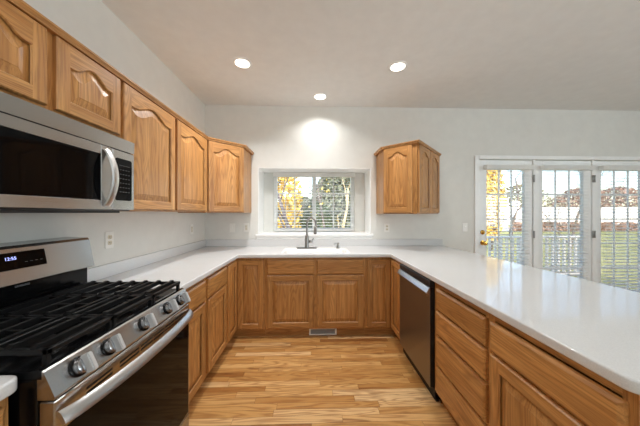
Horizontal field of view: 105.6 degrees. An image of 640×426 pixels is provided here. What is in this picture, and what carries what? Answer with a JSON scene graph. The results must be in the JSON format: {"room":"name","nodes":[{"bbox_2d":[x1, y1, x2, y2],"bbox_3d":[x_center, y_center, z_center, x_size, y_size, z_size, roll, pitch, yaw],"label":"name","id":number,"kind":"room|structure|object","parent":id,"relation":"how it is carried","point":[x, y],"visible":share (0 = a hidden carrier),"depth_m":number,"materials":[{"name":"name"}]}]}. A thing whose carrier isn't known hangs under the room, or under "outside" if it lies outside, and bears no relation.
{"room":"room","nodes":[
{"label":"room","id":0,"kind":"room"},
{"bbox_2d":[0,0,204,268],"bbox_3d":[-1.467,-0.037,-0.916,0.150,2.785,8.560,0,0,-2],"label":"wall","id":1,"kind":"structure","parent":0,"point":[92,23],"depth_m":1.78,"materials":[{"name":"paint"}]},
{"bbox_2d":[0,0,119,136],"bbox_3d":[-1.293,-0.606,1.029,0.314,0.338,0.757,0,0,-2],"label":"upper cabinet","id":2,"kind":"object","parent":1,"relation":"attached to","point":[38,67],"visible":0.96,"depth_m":1.05,"materials":[{"name":"brown wood"}]},
{"bbox_2d":[0,91,133,212],"bbox_3d":[-1.234,-0.204,1.036,0.430,0.408,0.762,0,0,-2],"label":"microwave","id":3,"kind":"object","parent":2,"relation":"attached to","point":[51,162],"visible":1,"depth_m":1.00,"materials":[{"name":"silver metal"}]},
{"bbox_2d":[120,165,129,192],"bbox_3d":[-1.083,-0.186,1.348,0.001,0.147,0.080,0,0,-2],"label":"print","id":4,"kind":"object","parent":3,"relation":"attached to","point":[124,169],"depth_m":1.35},
{"bbox_2d":[105,231,113,248],"bbox_3d":[-1.469,0.188,1.696,0.009,0.116,0.072,0,0,-2],"label":"wall outlet","id":5,"kind":"object","parent":1,"relation":"attached to","point":[109,236],"visible":1,"depth_m":1.69,"materials":[{"name":"white plastic"}]},
{"bbox_2d":[87,240,205,281],"bbox_3d":[-1.482,0.396,2.310,0.018,0.090,1.806,0,0,-2],"label":"backsplash","id":6,"kind":"structure","parent":1,"relation":"attached to","point":[107,270],"depth_m":1.94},
{"bbox_2d":[119,81,174,211],"bbox_3d":[-1.313,-0.393,1.688,0.314,0.764,0.560,0,0,-2],"label":"upper cabinet","id":7,"kind":"object","parent":1,"relation":"attached to","point":[151,129],"visible":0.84,"depth_m":1.65,"materials":[{"name":"brown wood"}]},
{"bbox_2d":[174,119,206,211],"bbox_3d":[-1.331,-0.393,2.265,0.314,0.764,0.592,0,0,-2],"label":"upper cabinet","id":8,"kind":"object","parent":1,"relation":"attached to","point":[190,147],"visible":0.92,"depth_m":2.20,"materials":[{"name":"brown wood"}]},
{"bbox_2d":[190,224,192,234],"bbox_3d":[-1.504,0.192,2.851,0.009,0.116,0.072,0,0,-2],"label":"wall outlet","id":9,"kind":"object","parent":1,"relation":"attached to","point":[191,225],"visible":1,"depth_m":2.84,"materials":[{"name":"white plastic"}]},
{"bbox_2d":[178,140,250,212],"bbox_3d":[-1.203,-0.389,2.894,0.608,0.772,0.654,0,0,-2],"label":"upper cabinet","id":10,"kind":"object","parent":1,"relation":"attached to","point":[228,166],"visible":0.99,"depth_m":2.72,"materials":[{"name":"brown wood"}]},
{"bbox_2d":[6,0,253,154],"bbox_3d":[-1.120,-0.786,1.708,0.310,0.028,3.076,0,0,5],"label":"crown molding","id":11,"kind":"structure","parent":10,"relation":"attached to","point":[51,27],"depth_m":1.24,"materials":[{"name":"brown wood"}]},
{"bbox_2d":[188,334,457,425],"bbox_3d":[2.116,1.415,-0.805,7.320,0.120,8.560,0,0,-2],"label":"floor","id":12,"kind":"structure","parent":0,"point":[356,379],"depth_m":1.91,"materials":[{"name":"brown wood"}]},
{"bbox_2d":[0,397,7,425],"bbox_3d":[-1.117,0.918,0.333,0.608,0.872,0.635,0,0,-2],"label":"base cabinet","id":13,"kind":"object","parent":12,"relation":"on","point":[4,403],"visible":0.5,"depth_m":0.65,"materials":[{"name":"brown wood"}]},
{"bbox_2d":[0,375,16,400],"bbox_3d":[-1.115,0.461,0.327,0.628,0.039,0.662,0,0,-2],"label":"countertop","id":14,"kind":"structure","parent":13,"relation":"on","point":[8,383],"depth_m":0.64,"materials":[{"name":"white stone"}]},
{"bbox_2d":[0,237,192,425],"bbox_3d":[-1.069,0.746,1.039,0.759,1.218,0.747,0,0,-2],"label":"gas range","id":15,"kind":"object","parent":12,"relation":"on","point":[80,352],"visible":1,"depth_m":0.99,"materials":[{"name":"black metal"}]},
{"bbox_2d":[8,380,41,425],"bbox_3d":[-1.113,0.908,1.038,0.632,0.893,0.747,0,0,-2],"label":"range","id":16,"kind":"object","parent":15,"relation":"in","point":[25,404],"depth_m":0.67,"materials":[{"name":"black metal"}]},
{"bbox_2d":[0,288,182,379],"bbox_3d":[-1.057,0.450,1.039,0.544,0.025,0.747,0,0,-2],"label":"cooktop","id":17,"kind":"object","parent":15,"relation":"in","point":[26,367],"depth_m":0.80,"materials":[{"name":"black metal"}]},
{"bbox_2d":[186,279,205,402],"bbox_3d":[-1.157,0.918,1.631,0.608,0.872,0.434,0,0,-2],"label":"base cabinet","id":18,"kind":"object","parent":12,"relation":"on","point":[196,292],"visible":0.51,"depth_m":1.70,"materials":[{"name":"brown wood"}]},
{"bbox_2d":[199,265,226,387],"bbox_3d":[-1.171,0.918,2.077,0.608,0.872,0.456,0,0,-2],"label":"base cabinet","id":19,"kind":"object","parent":12,"relation":"on","point":[216,286],"visible":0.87,"depth_m":2.03,"materials":[{"name":"brown wood"}]},
{"bbox_2d":[221,258,265,353],"bbox_3d":[-1.049,0.918,2.764,0.894,0.872,0.909,0,0,-2],"label":"base cabinet","id":20,"kind":"object","parent":12,"relation":"on","point":[245,283],"visible":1,"depth_m":2.60,"materials":[{"name":"brown wood"}]},
{"bbox_2d":[87,239,639,394],"bbox_3d":[0.145,0.415,1.937,3.248,0.129,2.654,0,0,-2],"label":"countertop","id":21,"kind":"structure","parent":20,"relation":"on","point":[595,325],"depth_m":1.50,"materials":[{"name":"white stone"}]},
{"bbox_2d":[297,217,316,248],"bbox_3d":[-0.160,0.242,2.963,0.256,0.392,0.152,0,0,-2],"label":"kitchen faucet","id":22,"kind":"object","parent":21,"relation":"on","point":[307,241],"visible":1,"depth_m":2.99,"materials":[{"name":"silver metal"}]},
{"bbox_2d":[305,235,308,247],"bbox_3d":[-0.161,0.349,3.011,0.056,0.150,0.056,0,0,-2],"label":"faucet","id":23,"kind":"object","parent":22,"relation":"on","point":[306,237],"depth_m":2.99,"materials":[{"name":"silver metal"}]},
{"bbox_2d":[281,247,349,253],"bbox_3d":[-0.052,0.532,2.882,0.775,0.187,0.465,0,0,-2],"label":"sink","id":24,"kind":"object","parent":21,"relation":"in","point":[290,250],"visible":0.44,"depth_m":2.94,"materials":[{"name":"white ceramic"}]},
{"bbox_2d":[265,257,364,335],"bbox_3d":[-0.060,0.918,2.925,1.091,0.872,0.608,0,0,-2],"label":"base cabinet","id":25,"kind":"object","parent":12,"relation":"on","point":[302,295],"visible":0.98,"depth_m":2.63,"materials":[{"name":"brown wood"}]},
{"bbox_2d":[309,328,336,334],"bbox_3d":[0.032,1.311,2.691,0.304,0.080,0.010,0,0,-2],"label":"floor register","id":26,"kind":"object","parent":25,"relation":"attached to","point":[333,331],"visible":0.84,"depth_m":2.69,"materials":[{"name":"white plastic"}]},
{"bbox_2d":[364,257,401,339],"bbox_3d":[0.939,0.918,2.818,0.898,0.872,0.925,0,0,-2],"label":"base cabinet","id":27,"kind":"object","parent":12,"relation":"on","point":[382,279],"visible":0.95,"depth_m":2.65,"materials":[{"name":"brown wood"}]},
{"bbox_2d":[397,264,440,401],"bbox_3d":[1.062,0.920,2.050,0.619,0.866,0.603,0,0,-2],"label":"dishwasher","id":28,"kind":"object","parent":12,"relation":"on","point":[417,292],"visible":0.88,"depth_m":1.92,"materials":[{"name":"silver metal"}]},
{"bbox_2d":[435,283,490,425],"bbox_3d":[1.118,0.918,1.474,0.624,0.872,0.545,0,0,-2],"label":"base cabinet","id":29,"kind":"object","parent":12,"relation":"on","point":[462,328],"visible":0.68,"depth_m":1.39,"materials":[{"name":"brown wood"}]},
{"bbox_2d":[490,314,639,425],"bbox_3d":[1.141,0.918,0.930,0.636,0.872,0.541,0,0,-2],"label":"base cabinet","id":30,"kind":"object","parent":12,"relation":"on","point":[532,383],"visible":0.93,"depth_m":0.91,"materials":[{"name":"brown wood"}]},
{"bbox_2d":[101,0,639,110],"bbox_3d":[2.116,-1.505,-0.805,7.320,0.150,8.560,0,0,-2],"label":"ceiling","id":31,"kind":"structure","parent":0,"point":[472,54],"depth_m":2.11,"materials":[{"name":"paint"}]},
{"bbox_2d":[233,57,251,67],"bbox_3d":[-0.737,-1.422,2.308,0.176,0.016,0.176,0,0,-2],"label":"recessed light","id":32,"kind":"object","parent":31,"relation":"in","point":[242,62],"visible":1,"depth_m":2.29,"materials":[{"name":"white paint"}]},
{"bbox_2d":[313,93,326,99],"bbox_3d":[0.002,-1.422,2.971,0.176,0.016,0.176,0,0,-2],"label":"recessed light","id":33,"kind":"object","parent":31,"relation":"in","point":[319,96],"visible":1,"depth_m":2.95,"materials":[{"name":"white paint"}]},
{"bbox_2d":[388,60,406,71],"bbox_3d":[0.757,-1.422,2.365,0.176,0.016,0.176,0,0,-2],"label":"recessed light","id":34,"kind":"object","parent":31,"relation":"in","point":[396,66],"visible":1,"depth_m":2.35,"materials":[{"name":"white paint"}]},
{"bbox_2d":[205,105,639,288],"bbox_3d":[1.980,-0.037,3.563,7.020,2.785,0.480,0,0,-2],"label":"wall","id":35,"kind":"structure","parent":0,"point":[278,136],"depth_m":3.31,"materials":[{"name":"paint"}]},
{"bbox_2d":[230,224,234,231],"bbox_3d":[-1.162,0.198,3.217,0.072,0.116,0.016,0,0,-2],"label":"light switch","id":36,"kind":"object","parent":35,"relation":"attached to","point":[232,226],"visible":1,"depth_m":3.22,"materials":[{"name":"white plastic"}]},
{"bbox_2d":[244,223,248,231],"bbox_3d":[-0.979,0.194,3.226,0.072,0.116,0.009,0,0,-2],"label":"wall outlet","id":37,"kind":"object","parent":35,"relation":"attached to","point":[246,225],"visible":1,"depth_m":3.23,"materials":[{"name":"white plastic"}]},
{"bbox_2d":[274,177,353,230],"bbox_3d":[-0.089,-0.160,3.684,1.200,0.860,0.070,0,0,-2],"label":"window","id":38,"kind":"structure","parent":35,"relation":"in","point":[276,193],"depth_m":3.67,"materials":[{"name":"white paint"}]},
{"bbox_2d":[277,177,311,227],"bbox_3d":[-0.382,-0.160,3.671,0.525,0.770,0.011,0,0,-2],"label":"window pane","id":39,"kind":"object","parent":38,"relation":"attached to","point":[294,193],"depth_m":3.67,"materials":[{"name":"clear glass"}]},
{"bbox_2d":[273,172,354,230],"bbox_3d":[-0.083,-0.165,3.574,1.200,0.851,0.076,0,0,-2],"label":"blind","id":40,"kind":"object","parent":38,"relation":"attached to","point":[275,174],"visible":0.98,"depth_m":3.56,"materials":[{"name":"white plastic"}]},
{"bbox_2d":[316,178,350,227],"bbox_3d":[0.203,-0.160,3.689,0.525,0.770,0.011,0,0,-2],"label":"grille","id":41,"kind":"object","parent":38,"relation":"attached to","point":[333,210],"depth_m":3.68,"materials":[{"name":"white paint"}]},
{"bbox_2d":[255,232,372,238],"bbox_3d":[-0.075,0.314,3.421,1.567,0.072,0.393,0,0,-2],"label":"trim","id":42,"kind":"structure","parent":35,"relation":"attached to","point":[264,235],"depth_m":3.25,"materials":[{"name":"white paint"}]},
{"bbox_2d":[258,168,370,233],"bbox_3d":[-0.075,-0.164,3.439,1.516,0.882,0.357,0,0,-2],"label":"trim","id":43,"kind":"structure","parent":35,"relation":"attached to","point":[261,171],"depth_m":3.41,"materials":[{"name":"white paint"}]},
{"bbox_2d":[206,239,442,245],"bbox_3d":[0.081,0.396,3.254,3.166,0.090,0.018,0,0,-2],"label":"backsplash","id":44,"kind":"structure","parent":35,"relation":"attached to","point":[227,242],"depth_m":3.25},
{"bbox_2d":[384,223,389,231],"bbox_3d":[0.905,0.200,3.285,0.072,0.116,0.009,0,0,-2],"label":"wall outlet","id":45,"kind":"object","parent":35,"relation":"attached to","point":[387,225],"visible":1,"depth_m":3.28,"materials":[{"name":"white plastic"}]},
{"bbox_2d":[374,139,440,213],"bbox_3d":[1.193,-0.396,2.970,0.918,0.809,0.656,0,0,-2],"label":"upper cabinet","id":46,"kind":"object","parent":35,"relation":"attached to","point":[407,173],"visible":1,"depth_m":2.84,"materials":[{"name":"brown wood"}]},
{"bbox_2d":[462,223,467,231],"bbox_3d":[1.980,0.197,3.315,0.072,0.116,0.016,0,0,-2],"label":"light switch","id":47,"kind":"object","parent":35,"relation":"attached to","point":[464,225],"visible":1,"depth_m":3.32,"materials":[{"name":"white plastic"}]},
{"bbox_2d":[479,160,534,266],"bbox_3d":[2.570,0.309,3.339,0.775,2.072,0.116,0,0,-2],"label":"door","id":48,"kind":"structure","parent":35,"relation":"in","point":[526,179],"depth_m":3.36,"materials":[{"name":"white paint"}]},
{"bbox_2d":[487,170,523,261],"bbox_3d":[2.561,0.255,3.366,0.534,1.700,0.011,0,0,-2],"label":"grille","id":49,"kind":"object","parent":48,"relation":"attached to","point":[498,218],"depth_m":3.36,"materials":[{"name":"white paint"}]},
{"bbox_2d":[484,165,534,266],"bbox_3d":[2.569,0.242,3.302,0.670,1.785,0.062,0,0,-2],"label":"blind","id":50,"kind":"object","parent":35,"relation":"attached to","point":[486,167],"visible":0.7,"depth_m":3.29,"materials":[{"name":"white plastic"}]},
{"bbox_2d":[474,155,639,253],"bbox_3d":[3.415,0.285,3.358,2.609,2.140,0.017,0,0,-2],"label":"trim","id":51,"kind":"structure","parent":35,"relation":"attached to","point":[476,157],"depth_m":3.32,"materials":[{"name":"white paint"}]},
{"bbox_2d":[531,160,593,281],"bbox_3d":[3.413,0.311,3.425,2.483,2.088,0.124,0,0,-2],"label":"trim","id":52,"kind":"structure","parent":35,"relation":"attached to","point":[533,161],"depth_m":3.38,"materials":[{"name":"white paint"}]},
{"bbox_2d":[535,161,593,280],"bbox_3d":[3.386,0.309,3.385,0.825,2.072,0.076,0,0,-2],"label":"door","id":53,"kind":"structure","parent":35,"relation":"in","point":[538,173],"depth_m":3.39,"materials":[{"name":"white paint"}]},
{"bbox_2d":[542,170,582,274],"bbox_3d":[3.377,0.255,3.391,0.584,1.700,0.011,0,0,-2],"label":"grille","id":54,"kind":"object","parent":53,"relation":"attached to","point":[581,172],"depth_m":3.39,"materials":[{"name":"white paint"}]},
{"bbox_2d":[540,165,595,278],"bbox_3d":[3.396,0.242,3.328,0.725,1.785,0.062,0,0,-2],"label":"blind","id":55,"kind":"object","parent":35,"relation":"attached to","point":[583,168],"visible":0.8,"depth_m":3.31,"materials":[{"name":"white plastic"}]},
{"bbox_2d":[594,161,639,292],"bbox_3d":[4.222,0.309,3.411,0.848,2.072,0.076,0,0,-2],"label":"door","id":56,"kind":"structure","parent":35,"relation":"in","point":[597,174],"depth_m":3.40,"materials":[{"name":"white paint"}]},
{"bbox_2d":[599,165,639,291],"bbox_3d":[4.238,0.242,3.354,0.740,1.785,0.062,0,0,-2],"label":"blind","id":57,"kind":"object","parent":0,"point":[611,168],"visible":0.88,"depth_m":3.34,"materials":[{"name":"white plastic"}]},
{"label":"outside","id":58,"kind":"structure","parent":0,"visible":0},
{"bbox_2d":[487,225,636,288],"bbox_3d":[8.237,2.105,57.008,140.000,0.300,106.550,0,0,-2],"label":"ground","id":59,"kind":"structure","parent":58,"point":[603,252],"depth_m":12.03,"materials":[{"name":"green plant"}]},
{"bbox_2d":[278,195,311,224],"bbox_3d":[-2.193,-0.127,24.996,5.261,4.541,5.313,0,0,4],"label":"evergreen tree","id":60,"kind":"object","parent":59,"relation":"on","point":[304,197],"visible":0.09,"depth_m":23.78,"materials":[{"name":"green plant"}]},
{"bbox_2d":[278,177,324,227],"bbox_3d":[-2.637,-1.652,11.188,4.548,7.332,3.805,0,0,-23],"label":"tree","id":61,"kind":"object","parent":59,"relation":"on","point":[280,190],"visible":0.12,"depth_m":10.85,"materials":[{"name":"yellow plant"}]},
{"bbox_2d":[297,199,334,227],"bbox_3d":[-0.262,0.579,13.009,2.056,2.907,2.088,0,0,-26],"label":"evergreen shrub","id":62,"kind":"object","parent":59,"relation":"on","point":[306,207],"visible":0.3,"depth_m":12.65,"materials":[{"name":"green plant"}]},
{"bbox_2d":[303,177,348,227],"bbox_3d":[0.073,-0.539,8.574,2.024,5.101,2.647,0,0,-2],"label":"sapling","id":63,"kind":"object","parent":59,"relation":"on","point":[319,200],"visible":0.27,"depth_m":8.19,"materials":[{"name":"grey plant"}]},
{"bbox_2d":[311,177,349,227],"bbox_3d":[1.326,-2.127,18.092,4.393,8.507,4.458,0,0,-22],"label":"evergreen tree","id":64,"kind":"object","parent":59,"relation":"on","point":[340,200],"visible":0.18,"depth_m":16.61,"materials":[{"name":"green plant"}]},
{"bbox_2d":[337,178,349,227],"bbox_3d":[1.083,-0.367,9.803,1.227,4.755,1.238,0,0,35],"label":"leaning tree","id":65,"kind":"object","parent":59,"relation":"on","point":[347,196],"visible":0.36,"depth_m":9.43,"materials":[{"name":"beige plant"}]},
{"bbox_2d":[507,170,521,239],"bbox_3d":[14.472,-2.304,17.804,4.860,8.650,3.947,0,0,-39],"label":"bare tree","id":66,"kind":"object","parent":59,"relation":"on","point":[516,183],"visible":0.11,"depth_m":17.41,"materials":[{"name":"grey plant"}]},
{"bbox_2d":[487,170,553,249],"bbox_3d":[9.445,-2.260,12.601,4.687,8.554,2.771,0,0,-2],"label":"tree","id":67,"kind":"object","parent":59,"relation":"on","point":[503,202],"visible":0.28,"depth_m":12.51,"materials":[{"name":"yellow plant"}]},
{"bbox_2d":[493,175,550,206],"bbox_3d":[40.473,-3.473,49.297,9.340,10.989,9.629,0,0,-2],"label":"tree","id":68,"kind":"object","parent":59,"relation":"on","point":[519,186],"visible":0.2,"depth_m":48.04,"materials":[{"name":"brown plant"}]},
{"bbox_2d":[489,207,636,224],"bbox_3d":[44.831,0.540,38.408,48.200,2.870,0.500,0,0,-2],"label":"wall","id":69,"kind":"structure","parent":59,"relation":"on","point":[507,222],"depth_m":38.09,"materials":[{"name":"white paint"}]},
{"bbox_2d":[508,221,636,231],"bbox_3d":[27.201,1.472,25.873,14.209,1.195,1.139,0,0,-2],"label":"hedge","id":70,"kind":"object","parent":59,"relation":"on","point":[623,225],"visible":0.46,"depth_m":25.66,"materials":[{"name":"brown plant"}]},
{"bbox_2d":[549,183,610,206],"bbox_3d":[49.571,-2.406,46.519,8.406,8.860,8.445,0,0,-2],"label":"tree","id":71,"kind":"object","parent":59,"relation":"on","point":[563,197],"visible":0.27,"depth_m":46.05,"materials":[{"name":"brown plant"}]},
{"bbox_2d":[542,171,626,258],"bbox_3d":[10.804,-0.964,9.786,3.097,5.967,2.703,0,0,-29],"label":"bare tree","id":72,"kind":"object","parent":59,"relation":"on","point":[576,221],"visible":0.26,"depth_m":10.13,"materials":[{"name":"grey plant"}]},
{"bbox_2d":[578,171,632,207],"bbox_3d":[15.351,-1.701,13.806,3.818,7.414,2.131,0,0,34],"label":"bare tree","id":73,"kind":"object","parent":59,"relation":"on","point":[578,171],"visible":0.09,"depth_m":13.37,"materials":[{"name":"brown plant"}]},
{"bbox_2d":[601,185,636,206],"bbox_3d":[58.617,-2.186,47.737,8.961,8.395,8.798,0,0,-2],"label":"tree","id":74,"kind":"object","parent":59,"relation":"on","point":[622,201],"visible":0.24,"depth_m":46.53,"materials":[{"name":"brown plant"}]},
{"bbox_3d":[3.688,1.515,4.491,4.450,0.120,1.850,0,0,-2],"label":"deck","id":75,"kind":"object","parent":59,"relation":"on","visible":0},
{"bbox_2d":[487,236,579,277],"bbox_3d":[3.712,0.980,5.318,4.250,0.950,0.090,0,0,-2],"label":"deck railing","id":76,"kind":"object","parent":75,"relation":"on","point":[489,239],"visible":0.15,"depth_m":5.34,"materials":[{"name":"white paint"}]},
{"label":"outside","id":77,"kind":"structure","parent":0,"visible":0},
{"bbox_2d":[496,227,621,230],"bbox_3d":[26.572,1.945,30.338,65.000,0.020,7.000,0,0,-2],"label":"road","id":78,"kind":"structure","parent":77,"point":[504,227],"depth_m":28.50,"materials":[{"name":"grey asphalt"}]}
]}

